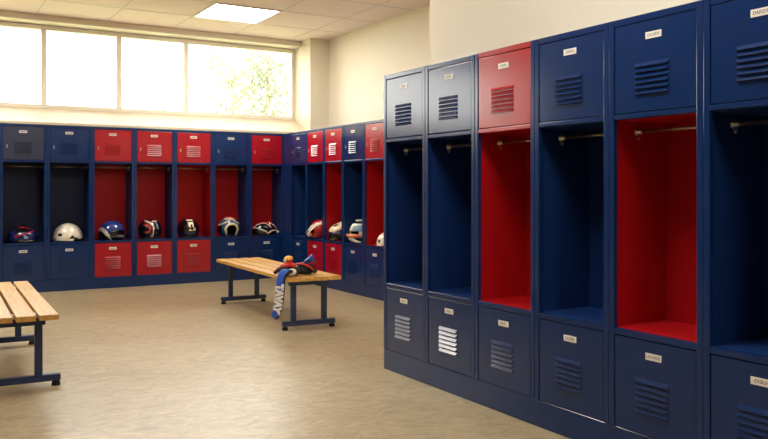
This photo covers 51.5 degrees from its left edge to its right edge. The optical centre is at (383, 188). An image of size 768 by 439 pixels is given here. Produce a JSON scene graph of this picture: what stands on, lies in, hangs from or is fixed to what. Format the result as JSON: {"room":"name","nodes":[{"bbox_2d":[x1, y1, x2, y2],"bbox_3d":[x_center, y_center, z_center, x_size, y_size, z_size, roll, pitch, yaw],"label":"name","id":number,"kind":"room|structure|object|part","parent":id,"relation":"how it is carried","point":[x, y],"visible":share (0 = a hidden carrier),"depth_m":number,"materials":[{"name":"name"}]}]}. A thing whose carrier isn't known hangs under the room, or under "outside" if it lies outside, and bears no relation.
{"room":"changing room","nodes":[
{"label":"changing room","id":0,"kind":"room"},
{"bbox_2d":[5,21,293,49],"bbox_3d":[-6.309,-0.484,7.987,12.730,3.315,0.660,0,0,-31],"label":"wall","id":1,"kind":"structure","parent":0,"point":[5,21],"depth_m":10.15,"materials":[{"name":"beige paint"}]},
{"bbox_2d":[0,21,294,120],"bbox_3d":[-4.732,-1.459,9.170,8.050,0.995,0.100,0,0,-31],"label":"window","id":2,"kind":"structure","parent":1,"relation":"in","point":[43,29],"depth_m":10.06,"materials":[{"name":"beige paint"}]},
{"bbox_2d":[0,10,301,48],"bbox_3d":[-6.465,-2.012,7.975,12.250,0.100,0.280,0,0,-31],"label":"trim","id":3,"kind":"structure","parent":1,"relation":"attached to","point":[11,16],"depth_m":9.92,"materials":[{"name":"beige paint"}]},
{"bbox_2d":[0,106,305,133],"bbox_3d":[-6.398,-0.852,7.863,12.250,0.234,0.542,0,0,-31],"label":"window sill","id":4,"kind":"structure","parent":1,"relation":"attached to","point":[14,115],"depth_m":9.82,"materials":[{"name":"beige paint"}]},
{"bbox_2d":[0,0,429,40],"bbox_3d":[-2.319,-2.092,1.285,12.730,0.100,15.580,0,0,-31],"label":"ceiling","id":5,"kind":"structure","parent":0,"point":[341,9],"depth_m":9.20,"materials":[{"name":"tile"}]},
{"bbox_2d":[36,0,411,39],"bbox_3d":[-2.334,-2.045,1.310,12.530,0.013,15.440,0,0,-31],"label":"grid","id":6,"kind":"object","parent":5,"relation":"attached to","point":[45,0],"depth_m":9.10,"materials":[{"name":"beige metal"}]},
{"bbox_2d":[193,3,281,23],"bbox_3d":[-1.711,-2.036,9.246,0.790,0.012,0.790,0,0,-31],"label":"recessed light","id":7,"kind":"object","parent":5,"relation":"in","point":[218,11],"visible":1,"depth_m":9.22,"materials":[{"name":"white plastic"}]},
{"bbox_2d":[0,278,569,438],"bbox_3d":[-2.400,1.223,1.422,12.730,0.100,15.900,0,0,-31],"label":"floor","id":8,"kind":"structure","parent":0,"point":[169,361],"depth_m":4.93,"materials":[{"name":"beige plastic"}]},
{"bbox_2d":[0,123,46,281],"bbox_3d":[-4.150,0.155,9.113,0.487,1.773,0.408,0,0,-31],"label":"locker","id":9,"kind":"object","parent":8,"relation":"on","point":[23,147],"visible":0.98,"depth_m":9.04,"materials":[{"name":"blue metal"}]},
{"bbox_3d":[-4.142,-0.259,9.099,0.459,0.017,0.017,0,0,-31],"label":"hanging rail","id":10,"kind":"part","parent":9,"relation":"part of","materials":[{"name":"gold metal"}]},
{"bbox_2d":[7,224,38,242],"bbox_3d":[-4.125,0.505,9.095,0.328,0.204,0.333,0,0,-43],"label":"helmet","id":11,"kind":"object","parent":9,"relation":"in","point":[22,233],"visible":1,"depth_m":8.98,"materials":[{"name":"blue plastic"}]},
{"bbox_3d":[-4.053,-0.514,8.950,0.421,0.371,0.029,0,0,-31],"label":"door","id":12,"kind":"part","parent":9,"relation":"part of","materials":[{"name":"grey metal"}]},
{"bbox_3d":[-4.053,0.839,8.950,0.421,0.398,0.029,0,0,-31],"label":"door","id":13,"kind":"part","parent":9,"relation":"part of","materials":[{"name":"blue metal"}]},
{"bbox_2d":[0,281,60,386],"bbox_3d":[-2.564,0.951,5.357,0.526,0.445,1.930,0,0,-29],"label":"bench","id":14,"kind":"object","parent":8,"relation":"on","point":[15,312],"visible":1,"depth_m":4.74,"materials":[{"name":"brown wood"}]},
{"bbox_3d":[-2.868,0.952,5.903,0.524,0.383,0.044,0,0,-29],"label":"leg frame","id":15,"kind":"part","parent":14,"relation":"part of","materials":[{"name":"blue metal"}]},
{"bbox_3d":[-2.173,0.952,4.654,0.524,0.383,0.044,0,0,-29],"label":"leg frame","id":16,"kind":"part","parent":14,"relation":"part of","materials":[{"name":"blue metal"}]},
{"bbox_2d":[47,125,91,279],"bbox_3d":[-3.731,0.155,9.363,0.487,1.773,0.408,0,0,-31],"label":"locker","id":17,"kind":"object","parent":8,"relation":"on","point":[69,148],"visible":0.95,"depth_m":9.29,"materials":[{"name":"blue metal"}]},
{"bbox_3d":[-3.723,-0.259,9.349,0.459,0.017,0.017,0,0,-31],"label":"hanging rail","id":18,"kind":"part","parent":17,"relation":"part of","materials":[{"name":"gold metal"}]},
{"bbox_3d":[-3.634,-0.514,9.200,0.421,0.371,0.029,0,0,-31],"label":"door","id":19,"kind":"part","parent":17,"relation":"part of","materials":[{"name":"blue metal"}]},
{"bbox_3d":[-3.634,0.839,9.200,0.421,0.398,0.029,0,0,-31],"label":"door","id":20,"kind":"part","parent":17,"relation":"part of","materials":[{"name":"blue metal"}]},
{"bbox_2d":[52,223,87,240],"bbox_3d":[-3.691,0.501,9.346,0.379,0.203,0.348,0,0,-35],"label":"helmet","id":21,"kind":"object","parent":17,"relation":"in","point":[66,231],"visible":1,"depth_m":9.23,"materials":[{"name":"white plastic"}]},
{"bbox_2d":[92,127,133,277],"bbox_3d":[-3.312,0.155,9.612,0.487,1.773,0.408,0,0,-31],"label":"locker","id":22,"kind":"object","parent":8,"relation":"on","point":[112,147],"visible":0.92,"depth_m":9.52,"materials":[{"name":"red metal"}]},
{"bbox_3d":[-3.303,-0.259,9.599,0.459,0.017,0.017,0,0,-31],"label":"hanging rail","id":23,"kind":"part","parent":22,"relation":"part of","materials":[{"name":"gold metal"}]},
{"bbox_2d":[98,220,127,239],"bbox_3d":[-3.275,0.490,9.588,0.350,0.229,0.300,0,0,39],"label":"helmet","id":24,"kind":"object","parent":22,"relation":"in","point":[110,229],"visible":1,"depth_m":9.48,"materials":[{"name":"blue plastic"}]},
{"bbox_3d":[-3.215,-0.514,9.450,0.421,0.371,0.029,0,0,-31],"label":"door","id":25,"kind":"part","parent":22,"relation":"part of","materials":[{"name":"red metal"}]},
{"bbox_3d":[-3.215,0.839,9.450,0.421,0.398,0.029,0,0,-31],"label":"door","id":26,"kind":"part","parent":22,"relation":"part of","materials":[{"name":"red metal"}]},
{"bbox_2d":[11,270,271,291],"bbox_3d":[-2.902,1.107,9.863,3.401,0.132,0.397,0,0,-31],"label":"plinth","id":27,"kind":"object","parent":8,"relation":"on","point":[208,276],"visible":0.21,"depth_m":9.59,"materials":[{"name":"blue metal"}]},
{"bbox_2d":[134,128,174,275],"bbox_3d":[-2.892,0.155,9.862,0.487,1.773,0.408,0,0,-31],"label":"locker","id":28,"kind":"object","parent":8,"relation":"on","point":[154,149],"visible":0.91,"depth_m":9.78,"materials":[{"name":"red metal"}]},
{"bbox_2d":[138,218,161,238],"bbox_3d":[-2.893,0.484,9.830,0.285,0.241,0.303,0,0,-31],"label":"helmet","id":29,"kind":"object","parent":28,"relation":"in","point":[149,228],"visible":1,"depth_m":9.72,"materials":[{"name":"black plastic"}]},
{"bbox_3d":[-2.884,-0.259,9.848,0.459,0.017,0.017,0,0,-31],"label":"hanging rail","id":30,"kind":"part","parent":28,"relation":"part of","materials":[{"name":"gold metal"}]},
{"bbox_3d":[-2.795,-0.514,9.699,0.421,0.371,0.029,0,0,-31],"label":"door","id":31,"kind":"part","parent":28,"relation":"part of","materials":[{"name":"red metal"}]},
{"bbox_3d":[-2.795,0.839,9.699,0.421,0.398,0.029,0,0,-31],"label":"door","id":32,"kind":"part","parent":28,"relation":"part of","materials":[{"name":"red metal"}]},
{"bbox_2d":[175,130,212,272],"bbox_3d":[-2.473,0.155,10.112,0.487,1.773,0.408,0,0,-31],"label":"locker","id":33,"kind":"object","parent":8,"relation":"on","point":[193,149],"visible":0.89,"depth_m":10.04,"materials":[{"name":"red metal"}]},
{"bbox_2d":[177,218,199,236],"bbox_3d":[-2.480,0.486,10.078,0.291,0.237,0.310,0,0,-31],"label":"helmet","id":34,"kind":"object","parent":33,"relation":"in","point":[187,227],"visible":1,"depth_m":9.97,"materials":[{"name":"black plastic"}]},
{"bbox_3d":[-2.376,-0.514,9.949,0.421,0.371,0.029,0,0,-31],"label":"door","id":35,"kind":"part","parent":33,"relation":"part of","materials":[{"name":"red metal"}]},
{"bbox_3d":[-2.376,0.839,9.949,0.421,0.398,0.029,0,0,-31],"label":"door","id":36,"kind":"part","parent":33,"relation":"part of","materials":[{"name":"red metal"}]},
{"bbox_2d":[213,131,248,270],"bbox_3d":[-2.053,0.155,10.361,0.487,1.773,0.408,0,0,-31],"label":"locker","id":37,"kind":"object","parent":8,"relation":"on","point":[230,149],"visible":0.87,"depth_m":10.29,"materials":[{"name":"blue metal"}]},
{"bbox_2d":[217,217,239,235],"bbox_3d":[-2.021,0.484,10.355,0.290,0.238,0.302,0,0,-29],"label":"helmet","id":38,"kind":"object","parent":37,"relation":"in","point":[228,226],"visible":1,"depth_m":10.26,"materials":[{"name":"blue plastic"}]},
{"bbox_3d":[-2.045,-0.259,10.348,0.459,0.017,0.017,0,0,-31],"label":"hanging rail","id":39,"kind":"part","parent":37,"relation":"part of","materials":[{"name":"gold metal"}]},
{"bbox_3d":[-1.956,-0.514,10.199,0.421,0.371,0.029,0,0,-31],"label":"door","id":40,"kind":"part","parent":37,"relation":"part of","materials":[{"name":"blue metal"}]},
{"bbox_3d":[-1.956,0.839,10.199,0.421,0.398,0.029,0,0,-31],"label":"door","id":41,"kind":"part","parent":37,"relation":"part of","materials":[{"name":"blue metal"}]},
{"bbox_2d":[249,133,282,261],"bbox_3d":[-1.634,0.155,10.611,0.487,1.773,0.408,0,0,-31],"label":"locker","id":42,"kind":"object","parent":8,"relation":"on","point":[265,149],"visible":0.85,"depth_m":10.54,"materials":[{"name":"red metal"}]},
{"bbox_2d":[252,222,278,234],"bbox_3d":[-1.599,0.519,10.587,0.285,0.167,0.331,0,0,35],"label":"helmet","id":43,"kind":"object","parent":42,"relation":"in","point":[263,228],"visible":1,"depth_m":10.51,"materials":[{"name":"black plastic"}]},
{"bbox_3d":[-1.537,-0.514,10.448,0.421,0.371,0.029,0,0,-31],"label":"door","id":44,"kind":"part","parent":42,"relation":"part of","materials":[{"name":"red metal"}]},
{"bbox_3d":[-1.537,0.839,10.448,0.421,0.398,0.029,0,0,-31],"label":"door","id":45,"kind":"part","parent":42,"relation":"part of","materials":[{"name":"blue metal"}]},
{"bbox_2d":[216,257,340,330],"bbox_3d":[-1.051,0.951,7.486,0.478,0.445,2.060,0,0,-28],"label":"bench","id":46,"kind":"object","parent":8,"relation":"on","point":[258,265],"visible":1,"depth_m":6.79,"materials":[{"name":"brown wood"}]},
{"bbox_3d":[-1.449,0.952,8.226,0.476,0.383,0.044,0,0,-28],"label":"leg frame","id":47,"kind":"part","parent":46,"relation":"part of","materials":[{"name":"blue metal"}]},
{"bbox_2d":[271,269,292,319],"bbox_3d":[-0.831,0.860,6.505,0.178,0.410,0.080,0,0,-31],"label":"scarf","id":48,"kind":"object","parent":46,"relation":"on","point":[281,277],"visible":1,"depth_m":6.47,"materials":[{"name":"blue fabric"}]},
{"bbox_2d":[273,256,299,274],"bbox_3d":[-0.817,0.644,6.661,0.228,0.164,0.186,0,0,0],"label":"glove","id":49,"kind":"object","parent":46,"relation":"on","point":[287,264],"visible":0.87,"depth_m":6.63,"materials":[{"name":"red fabric"}]},
{"bbox_2d":[295,254,317,273],"bbox_3d":[-0.662,0.644,6.802,0.186,0.172,0.160,0,0,0],"label":"glove","id":50,"kind":"object","parent":46,"relation":"on","point":[305,267],"visible":0.95,"depth_m":6.76,"materials":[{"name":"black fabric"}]},
{"bbox_3d":[-0.635,0.952,6.711,0.476,0.383,0.044,0,0,-28],"label":"leg frame","id":51,"kind":"part","parent":46,"relation":"part of","materials":[{"name":"blue metal"}]},
{"bbox_2d":[283,133,289,262],"bbox_3d":[-1.266,0.155,10.472,0.029,1.773,0.222,0,0,-31],"label":"cabinet filler","id":52,"kind":"object","parent":8,"relation":"on","point":[286,137],"visible":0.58,"depth_m":10.47,"materials":[{"name":"blue metal"}]},
{"bbox_2d":[290,131,305,265],"bbox_3d":[-0.929,0.155,10.258,0.408,1.773,0.487,0,0,-31],"label":"locker","id":53,"kind":"object","parent":8,"relation":"on","point":[297,139],"visible":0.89,"depth_m":10.35,"materials":[{"name":"blue metal"}]},
{"bbox_3d":[-1.092,-0.514,10.161,0.029,0.371,0.421,0,0,-31],"label":"door","id":54,"kind":"part","parent":53,"relation":"part of","materials":[{"name":"blue metal"}]},
{"bbox_3d":[-1.092,0.839,10.161,0.029,0.398,0.421,0,0,-31],"label":"door","id":55,"kind":"part","parent":53,"relation":"part of","materials":[{"name":"blue metal"}]},
{"bbox_2d":[306,128,323,271],"bbox_3d":[-0.679,0.155,9.839,0.408,1.773,0.487,0,0,-31],"label":"locker","id":56,"kind":"object","parent":8,"relation":"on","point":[314,138],"visible":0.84,"depth_m":9.92,"materials":[{"name":"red metal"}]},
{"bbox_2d":[306,219,322,237],"bbox_3d":[-0.796,0.486,9.852,0.336,0.232,0.240,0,0,-28],"label":"helmet","id":57,"kind":"object","parent":56,"relation":"in","point":[315,230],"visible":0.58,"depth_m":9.75,"materials":[{"name":"red plastic"}]},
{"bbox_3d":[-0.842,-0.514,9.742,0.029,0.371,0.421,0,0,-31],"label":"door","id":58,"kind":"part","parent":56,"relation":"part of","materials":[{"name":"red metal"}]},
{"bbox_3d":[-0.842,0.839,9.742,0.029,0.398,0.421,0,0,-31],"label":"door","id":59,"kind":"part","parent":56,"relation":"part of","materials":[{"name":"red metal"}]},
{"bbox_2d":[324,125,342,279],"bbox_3d":[-0.430,0.155,9.419,0.408,1.773,0.487,0,0,-31],"label":"locker","id":60,"kind":"object","parent":8,"relation":"on","point":[333,136],"visible":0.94,"depth_m":9.49,"materials":[{"name":"red metal"}]},
{"bbox_3d":[-0.593,-0.514,9.322,0.029,0.371,0.421,0,0,-31],"label":"door","id":61,"kind":"part","parent":60,"relation":"part of","materials":[{"name":"red metal"}]},
{"bbox_3d":[-0.593,0.839,9.322,0.029,0.398,0.421,0,0,-31],"label":"door","id":62,"kind":"part","parent":60,"relation":"part of","materials":[{"name":"red metal"}]},
{"bbox_2d":[328,222,341,240],"bbox_3d":[-0.515,0.489,9.439,0.328,0.231,0.279,0,0,-39],"label":"helmet","id":63,"kind":"object","parent":60,"relation":"in","point":[335,232],"visible":0.6,"depth_m":9.32,"materials":[{"name":"white plastic"}]},
{"bbox_2d":[314,279,383,300],"bbox_3d":[-0.482,1.107,9.518,0.397,0.132,2.664,0,0,-31],"label":"plinth","id":64,"kind":"object","parent":8,"relation":"on","point":[374,292],"visible":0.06,"depth_m":8.81,"materials":[{"name":"blue metal"}]},
{"bbox_2d":[343,122,363,283],"bbox_3d":[-0.180,0.155,9.000,0.408,1.773,0.487,0,0,-31],"label":"locker","id":65,"kind":"object","parent":8,"relation":"on","point":[353,134],"visible":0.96,"depth_m":9.04,"materials":[{"name":"blue metal"}]},
{"bbox_3d":[-0.343,-0.514,8.903,0.029,0.371,0.421,0,0,-31],"label":"door","id":66,"kind":"part","parent":65,"relation":"part of","materials":[{"name":"blue metal"}]},
{"bbox_3d":[-0.343,0.839,8.903,0.029,0.398,0.421,0,0,-31],"label":"door","id":67,"kind":"part","parent":65,"relation":"part of","materials":[{"name":"blue metal"}]},
{"bbox_2d":[345,219,361,242],"bbox_3d":[-0.294,0.472,8.967,0.273,0.261,0.283,0,0,11],"label":"helmet","id":68,"kind":"object","parent":65,"relation":"in","point":[356,227],"visible":0.59,"depth_m":8.88,"materials":[{"name":"white plastic"}]},
{"bbox_2d":[364,119,383,287],"bbox_3d":[0.070,0.155,8.581,0.408,1.773,0.487,0,0,-31],"label":"locker","id":69,"kind":"object","parent":8,"relation":"on","point":[373,130],"visible":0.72,"depth_m":8.67,"materials":[{"name":"red metal"}]},
{"bbox_3d":[-0.093,-0.514,8.484,0.029,0.371,0.421,0,0,-31],"label":"door","id":70,"kind":"part","parent":69,"relation":"part of","materials":[{"name":"red metal"}]},
{"bbox_3d":[-0.093,0.839,8.484,0.029,0.398,0.421,0,0,-31],"label":"door","id":71,"kind":"part","parent":69,"relation":"part of","materials":[{"name":"blue metal"}]},
{"bbox_2d":[376,232,383,245],"bbox_3d":[0.041,0.527,8.468,0.240,0.152,0.272,0,0,39],"label":"helmet","id":72,"kind":"object","parent":69,"relation":"in","point":[380,241],"visible":0.27,"depth_m":8.39,"materials":[{"name":"white plastic"}]},
{"bbox_2d":[384,66,424,361],"bbox_3d":[0.277,0.151,5.086,0.378,1.781,0.487,0,0,-31],"label":"locker","id":73,"kind":"object","parent":8,"relation":"on","point":[404,91],"visible":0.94,"depth_m":5.15,"materials":[{"name":"blue metal"}]},
{"bbox_3d":[0.123,-0.645,4.993,0.003,0.029,0.084,0,0,-31],"label":"name plate","id":74,"kind":"part","parent":73,"relation":"part of","materials":[{"name":"white plastic"}]},
{"bbox_3d":[0.123,0.703,4.993,0.003,0.029,0.084,0,0,-31],"label":"name plate","id":75,"kind":"part","parent":73,"relation":"part of","materials":[{"name":"white plastic"}]},
{"bbox_3d":[0.127,-0.518,4.997,0.029,0.379,0.421,0,0,-31],"label":"door","id":76,"kind":"part","parent":73,"relation":"part of","materials":[{"name":"blue metal"}]},
{"bbox_3d":[0.127,0.839,4.997,0.029,0.398,0.421,0,0,-31],"label":"door","id":77,"kind":"part","parent":73,"relation":"part of","materials":[{"name":"blue metal"}]},
{"bbox_3d":[0.265,-0.259,5.079,0.017,0.017,0.459,0,0,-31],"label":"hanging rail","id":78,"kind":"part","parent":73,"relation":"part of","materials":[{"name":"gold metal"}]},
{"bbox_2d":[425,54,474,378],"bbox_3d":[0.527,0.151,4.667,0.378,1.781,0.487,0,0,-31],"label":"locker","id":79,"kind":"object","parent":8,"relation":"on","point":[450,84],"visible":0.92,"depth_m":4.75,"materials":[{"name":"blue metal"}]},
{"bbox_3d":[0.373,-0.645,4.574,0.003,0.029,0.084,0,0,-31],"label":"name plate","id":80,"kind":"part","parent":79,"relation":"part of","materials":[{"name":"white plastic"}]},
{"bbox_3d":[0.373,0.703,4.574,0.003,0.029,0.084,0,0,-31],"label":"name plate","id":81,"kind":"part","parent":79,"relation":"part of","materials":[{"name":"white plastic"}]},
{"bbox_3d":[0.377,-0.518,4.578,0.029,0.379,0.421,0,0,-31],"label":"door","id":82,"kind":"part","parent":79,"relation":"part of","materials":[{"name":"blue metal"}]},
{"bbox_3d":[0.377,0.839,4.578,0.029,0.398,0.421,0,0,-31],"label":"door","id":83,"kind":"part","parent":79,"relation":"part of","materials":[{"name":"blue metal"}]},
{"bbox_3d":[0.514,-0.259,4.660,0.017,0.017,0.459,0,0,-31],"label":"hanging rail","id":84,"kind":"part","parent":79,"relation":"part of","materials":[{"name":"gold metal"}]},
{"bbox_2d":[475,40,534,398],"bbox_3d":[0.776,0.151,4.248,0.378,1.781,0.487,0,0,-31],"label":"locker","id":85,"kind":"object","parent":8,"relation":"on","point":[505,76],"visible":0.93,"depth_m":4.34,"materials":[{"name":"red metal"}]},
{"bbox_3d":[0.623,-0.645,4.154,0.003,0.029,0.084,0,0,-31],"label":"name plate","id":86,"kind":"part","parent":85,"relation":"part of","materials":[{"name":"white plastic"}]},
{"bbox_3d":[0.623,0.703,4.154,0.003,0.029,0.084,0,0,-31],"label":"name plate","id":87,"kind":"part","parent":85,"relation":"part of","materials":[{"name":"white plastic"}]},
{"bbox_3d":[0.626,-0.518,4.158,0.029,0.379,0.421,0,0,-31],"label":"door","id":88,"kind":"part","parent":85,"relation":"part of","materials":[{"name":"red metal"}]},
{"bbox_3d":[0.626,0.839,4.158,0.029,0.398,0.421,0,0,-31],"label":"door","id":89,"kind":"part","parent":85,"relation":"part of","materials":[{"name":"blue metal"}]},
{"bbox_3d":[0.764,-0.259,4.240,0.017,0.017,0.459,0,0,-31],"label":"hanging rail","id":90,"kind":"part","parent":85,"relation":"part of","materials":[{"name":"gold metal"}]},
{"bbox_2d":[384,348,654,438],"bbox_3d":[0.906,1.107,4.041,0.367,0.132,2.929,0,0,-31],"label":"plinth","id":91,"kind":"object","parent":8,"relation":"on","point":[559,420],"visible":0.52,"depth_m":4.11,"materials":[{"name":"blue metal"}]},
{"bbox_2d":[535,22,608,423],"bbox_3d":[1.026,0.151,3.828,0.378,1.781,0.487,0,0,-31],"label":"locker","id":92,"kind":"object","parent":8,"relation":"on","point":[572,67],"visible":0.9,"depth_m":3.89,"materials":[{"name":"blue metal"}]},
{"bbox_3d":[0.873,-0.645,3.735,0.003,0.029,0.084,0,0,-31],"label":"name plate","id":93,"kind":"part","parent":92,"relation":"part of","materials":[{"name":"white plastic"}]},
{"bbox_3d":[0.873,0.703,3.735,0.003,0.029,0.084,0,0,-31],"label":"name plate","id":94,"kind":"part","parent":92,"relation":"part of","materials":[{"name":"white plastic"}]},
{"bbox_3d":[0.876,-0.518,3.739,0.029,0.379,0.421,0,0,-31],"label":"door","id":95,"kind":"part","parent":92,"relation":"part of","materials":[{"name":"blue metal"}]},
{"bbox_3d":[0.876,0.839,3.739,0.029,0.398,0.421,0,0,-31],"label":"door","id":96,"kind":"part","parent":92,"relation":"part of","materials":[{"name":"blue metal"}]},
{"bbox_3d":[1.014,-0.259,3.821,0.017,0.017,0.459,0,0,-31],"label":"hanging rail","id":97,"kind":"part","parent":92,"relation":"part of","materials":[{"name":"gold metal"}]},
{"bbox_2d":[609,0,702,438],"bbox_3d":[1.276,0.151,3.409,0.378,1.781,0.487,0,0,-31],"label":"locker","id":98,"kind":"object","parent":8,"relation":"on","point":[656,57],"visible":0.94,"depth_m":3.49,"materials":[{"name":"blue metal"}]},
{"bbox_3d":[1.122,-0.645,3.316,0.003,0.029,0.084,0,0,-31],"label":"name plate","id":99,"kind":"part","parent":98,"relation":"part of","materials":[{"name":"white plastic"}]},
{"bbox_3d":[1.122,0.703,3.316,0.003,0.029,0.084,0,0,-31],"label":"name plate","id":100,"kind":"part","parent":98,"relation":"part of","materials":[{"name":"white plastic"}]},
{"bbox_3d":[1.126,-0.518,3.320,0.029,0.379,0.421,0,0,-31],"label":"door","id":101,"kind":"part","parent":98,"relation":"part of","materials":[{"name":"blue metal"}]},
{"bbox_3d":[1.126,0.839,3.320,0.029,0.398,0.421,0,0,-31],"label":"door","id":102,"kind":"part","parent":98,"relation":"part of","materials":[{"name":"blue metal"}]},
{"bbox_3d":[1.263,-0.259,3.401,0.017,0.017,0.459,0,0,-31],"label":"hanging rail","id":103,"kind":"part","parent":98,"relation":"part of","materials":[{"name":"gold metal"}]},
{"bbox_2d":[703,0,767,438],"bbox_3d":[1.525,0.151,2.989,0.378,1.781,0.487,0,0,-31],"label":"locker","id":104,"kind":"object","parent":8,"relation":"on","point":[735,32],"visible":1,"depth_m":3.09,"materials":[{"name":"blue metal"}]},
{"bbox_3d":[1.375,-0.518,2.900,0.029,0.379,0.421,0,0,-31],"label":"door","id":105,"kind":"part","parent":104,"relation":"part of","materials":[{"name":"blue metal"}]},
{"bbox_3d":[1.375,0.839,2.900,0.029,0.398,0.421,0,0,-31],"label":"door","id":106,"kind":"part","parent":104,"relation":"part of","materials":[{"name":"blue metal"}]},
{"bbox_3d":[1.513,-0.259,2.982,0.017,0.017,0.459,0,0,-31],"label":"hanging rail","id":107,"kind":"part","parent":104,"relation":"part of","materials":[{"name":"gold metal"}]},
{"bbox_3d":[1.372,-0.645,2.896,0.003,0.029,0.084,0,0,-31],"label":"name plate","id":108,"kind":"part","parent":104,"relation":"part of","materials":[{"name":"white plastic"}]},
{"bbox_3d":[1.372,0.703,2.896,0.003,0.029,0.084,0,0,-31],"label":"name plate","id":109,"kind":"part","parent":104,"relation":"part of","materials":[{"name":"white plastic"}]},
{"bbox_2d":[294,38,328,129],"bbox_3d":[-1.015,-0.434,11.069,0.280,3.215,0.540,0,0,-31],"label":"wall pier","id":110,"kind":"object","parent":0,"point":[311,59],"visible":0.29,"depth_m":10.87,"materials":[{"name":"beige paint"}]},
{"bbox_2d":[329,4,429,126],"bbox_3d":[3.026,-0.484,4.653,0.100,3.315,15.900,0,0,-31],"label":"wall","id":111,"kind":"structure","parent":0,"point":[360,59],"depth_m":9.90,"materials":[{"name":"beige paint"}]},
{"bbox_2d":[430,0,699,64],"bbox_3d":[3.655,-0.434,1.646,1.895,3.215,9.890,0,0,-31],"label":"wall partition","id":112,"kind":"structure","parent":0,"point":[458,28],"depth_m":4.68,"materials":[{"name":"beige paint"}]},
{"label":"outside","id":113,"kind":"structure","parent":0,"visible":0},
{"bbox_3d":[-13.813,1.498,32.975,70.000,0.050,49.200,0,0,-31],"label":"ground","id":114,"kind":"structure","parent":113,"visible":0},
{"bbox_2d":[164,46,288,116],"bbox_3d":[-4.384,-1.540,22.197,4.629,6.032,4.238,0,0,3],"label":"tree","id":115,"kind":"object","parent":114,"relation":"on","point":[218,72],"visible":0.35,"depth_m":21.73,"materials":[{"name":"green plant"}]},
{"bbox_2d":[207,49,288,116],"bbox_3d":[-2.382,-1.304,17.674,3.349,5.561,3.246,0,0,-31],"label":"tree","id":116,"kind":"object","parent":114,"relation":"on","point":[269,96],"visible":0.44,"depth_m":17.46,"materials":[{"name":"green plant"}]}
]}

